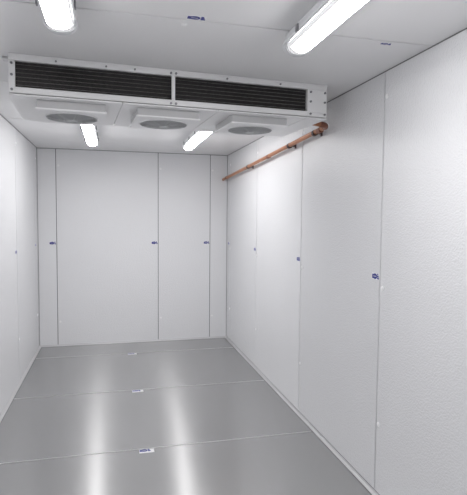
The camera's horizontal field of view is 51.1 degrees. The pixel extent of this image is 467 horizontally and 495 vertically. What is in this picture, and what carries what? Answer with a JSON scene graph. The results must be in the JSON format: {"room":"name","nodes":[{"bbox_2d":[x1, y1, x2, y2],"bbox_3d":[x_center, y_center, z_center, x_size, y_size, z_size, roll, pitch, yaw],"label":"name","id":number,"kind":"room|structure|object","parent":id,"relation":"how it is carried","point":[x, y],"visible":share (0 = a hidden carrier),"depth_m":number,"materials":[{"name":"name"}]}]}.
{"room":"walk-in cold room","nodes":[
{"label":"walk-in cold room","id":0,"kind":"room"},
{"bbox_2d":[0,115,39,414],"bbox_3d":[-1.452,0.247,2.104,0.080,2.400,7.747,0,4,-14],"label":"wall","id":1,"kind":"structure","parent":0,"point":[19,276],"depth_m":4.55,"materials":[{"name":"white metal"}]},
{"bbox_2d":[0,114,36,147],"bbox_3d":[-1.400,-0.949,2.042,0.004,0.004,7.747,0,4,-14],"label":"trim","id":2,"kind":"structure","parent":1,"relation":"attached to","point":[0,114],"depth_m":4.57,"materials":[{"name":"white metal"}]},
{"bbox_2d":[0,346,40,421],"bbox_3d":[-1.413,1.434,2.188,0.020,0.020,7.747,0,4,-14],"label":"baseboard","id":3,"kind":"structure","parent":1,"relation":"attached to","point":[39,347],"depth_m":4.52,"materials":[{"name":"metal"}]},
{"bbox_2d":[37,148,226,344],"bbox_3d":[-1.227,0.003,6.186,2.329,2.400,0.080,0,4,-14],"label":"wall","id":4,"kind":"structure","parent":0,"point":[103,277],"depth_m":6.13,"materials":[{"name":"white metal"}]},
{"bbox_2d":[37,183,39,338],"bbox_3d":[-2.345,0.013,5.864,0.004,2.400,0.004,0,4,-14],"label":"trim","id":5,"kind":"structure","parent":4,"relation":"attached to","point":[37,183],"depth_m":5.87,"materials":[{"name":"white metal"}]},
{"bbox_2d":[40,336,225,346],"bbox_3d":[-1.225,1.194,6.208,2.329,0.020,0.020,0,4,-14],"label":"baseboard","id":6,"kind":"structure","parent":4,"relation":"attached to","point":[213,336],"depth_m":6.19,"materials":[{"name":"metal"}]},
{"bbox_2d":[46,148,226,155],"bbox_3d":[-1.207,-1.189,6.073,2.329,0.005,0.004,0,4,-14],"label":"trim","id":7,"kind":"structure","parent":4,"relation":"attached to","point":[46,148],"depth_m":6.05,"materials":[{"name":"white metal"}]},
{"bbox_2d":[226,156,227,300],"bbox_3d":[-0.089,-0.001,6.426,0.004,2.400,0.004,0,4,-14],"label":"trim","id":8,"kind":"structure","parent":4,"relation":"attached to","point":[227,156],"depth_m":6.44,"materials":[{"name":"white metal"}]},
{"bbox_2d":[0,338,370,494],"bbox_3d":[-0.293,1.478,2.470,2.329,0.080,7.747,0,4,-14],"label":"floor","id":9,"kind":"structure","parent":0,"point":[41,427],"depth_m":3.63,"materials":[{"name":"metal"}]},
{"bbox_2d":[36,347,231,358],"bbox_3d":[-1.106,1.234,5.728,2.269,0.002,0.009,0,4,-14],"label":"trim","id":10,"kind":"structure","parent":9,"relation":"on","point":[226,347],"depth_m":5.73,"materials":[{"name":"metal"}]},
{"bbox_2d":[16,380,262,398],"bbox_3d":[-0.804,1.310,4.517,2.269,0.002,0.009,0,4,-14],"label":"trim","id":11,"kind":"structure","parent":9,"relation":"on","point":[256,380],"depth_m":4.50,"materials":[{"name":"metal"}]},
{"bbox_2d":[139,448,153,453],"bbox_3d":[-0.590,1.383,3.319,0.100,0.002,0.051,0,4,-14],"label":"label","id":12,"kind":"object","parent":9,"relation":"on","point":[143,450],"visible":1,"depth_m":3.32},
{"bbox_2d":[0,431,311,463],"bbox_3d":[-0.519,1.381,3.374,2.269,0.002,0.009,0,4,-14],"label":"trim","id":13,"kind":"structure","parent":9,"relation":"on","point":[306,431],"depth_m":3.35,"materials":[{"name":"metal"}]},
{"bbox_2d":[0,0,466,154],"bbox_3d":[-0.272,-0.998,2.321,2.329,0.080,7.747,0,4,-14],"label":"ceiling","id":14,"kind":"structure","parent":0,"point":[241,38],"depth_m":2.27,"materials":[{"name":"white metal"}]},
{"bbox_2d":[35,0,76,34],"bbox_3d":[-0.516,-0.846,1.264,0.136,0.100,1.360,0,4,-14],"label":"fitting","id":15,"kind":"object","parent":14,"relation":"attached to","point":[59,16],"visible":1,"depth_m":1.77,"materials":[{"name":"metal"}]},
{"bbox_2d":[80,125,98,146],"bbox_3d":[-1.284,-1.038,4.349,0.136,0.100,1.370,0,4,-14],"label":"fitting","id":16,"kind":"object","parent":14,"relation":"attached to","point":[90,133],"visible":0.65,"depth_m":4.36,"materials":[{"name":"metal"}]},
{"bbox_2d":[2,53,327,136],"bbox_3d":[-0.380,-0.864,3.033,1.855,0.274,0.680,-1,4,-18],"label":"evaporator unit","id":17,"kind":"object","parent":14,"relation":"attached to","point":[41,88],"visible":1,"depth_m":2.74,"materials":[{"name":"metal"}]},
{"bbox_2d":[9,93,326,136],"bbox_3d":[-0.381,-0.799,3.039,1.784,0.007,0.676,-1,4,-18],"label":"drip tray","id":18,"kind":"object","parent":17,"relation":"on","point":[118,114],"depth_m":2.81,"materials":[{"name":"white metal"}]},
{"bbox_2d":[186,15,206,20],"bbox_3d":[-0.151,-0.936,1.990,0.080,0.002,0.036,0,4,-14],"label":"label","id":19,"kind":"object","parent":14,"relation":"attached to","point":[188,16],"visible":1,"depth_m":1.98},
{"bbox_2d":[182,131,211,150],"bbox_3d":[-0.329,-1.044,4.587,0.136,0.100,1.370,0,4,-14],"label":"fitting","id":20,"kind":"object","parent":14,"relation":"attached to","point":[196,137],"visible":0.61,"depth_m":4.65,"materials":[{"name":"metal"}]},
{"bbox_2d":[283,0,368,56],"bbox_3d":[0.440,-0.852,1.502,0.136,0.100,1.360,0,4,-14],"label":"fitting","id":21,"kind":"object","parent":14,"relation":"attached to","point":[324,16],"visible":1,"depth_m":1.86,"materials":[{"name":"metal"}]},
{"bbox_2d":[226,29,466,494],"bbox_3d":[0.886,0.233,2.686,0.080,2.400,7.747,0,4,-14],"label":"wall","id":22,"kind":"structure","parent":0,"point":[382,191],"depth_m":2.82,"materials":[{"name":"white metal"}]},
{"bbox_2d":[222,122,327,180],"bbox_3d":[0.210,-0.858,4.793,0.200,0.174,3.204,0,4,-14],"label":"drain pipe","id":23,"kind":"object","parent":22,"relation":"attached to","point":[322,126],"visible":0.95,"depth_m":3.97,"materials":[{"name":"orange metal"}]},
{"bbox_2d":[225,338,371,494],"bbox_3d":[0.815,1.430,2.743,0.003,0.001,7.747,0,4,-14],"label":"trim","id":24,"kind":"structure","parent":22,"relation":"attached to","point":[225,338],"depth_m":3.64,"materials":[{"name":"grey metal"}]},
{"bbox_2d":[225,336,378,494],"bbox_3d":[0.827,1.420,2.745,0.020,0.020,7.747,0,4,-14],"label":"baseboard","id":25,"kind":"structure","parent":22,"relation":"attached to","point":[350,468],"depth_m":3.63,"materials":[{"name":"metal"}]},
{"bbox_2d":[227,28,466,155],"bbox_3d":[0.856,-0.963,2.604,0.004,0.004,7.747,0,4,-14],"label":"trim","id":26,"kind":"structure","parent":22,"relation":"attached to","point":[465,28],"depth_m":2.57,"materials":[{"name":"white metal"}]},
{"bbox_2d":[372,272,379,279],"bbox_3d":[0.815,0.165,2.800,0.002,0.036,0.080,0,4,-14],"label":"label","id":27,"kind":"object","parent":22,"relation":"attached to","point":[376,276],"visible":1,"depth_m":2.80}
]}

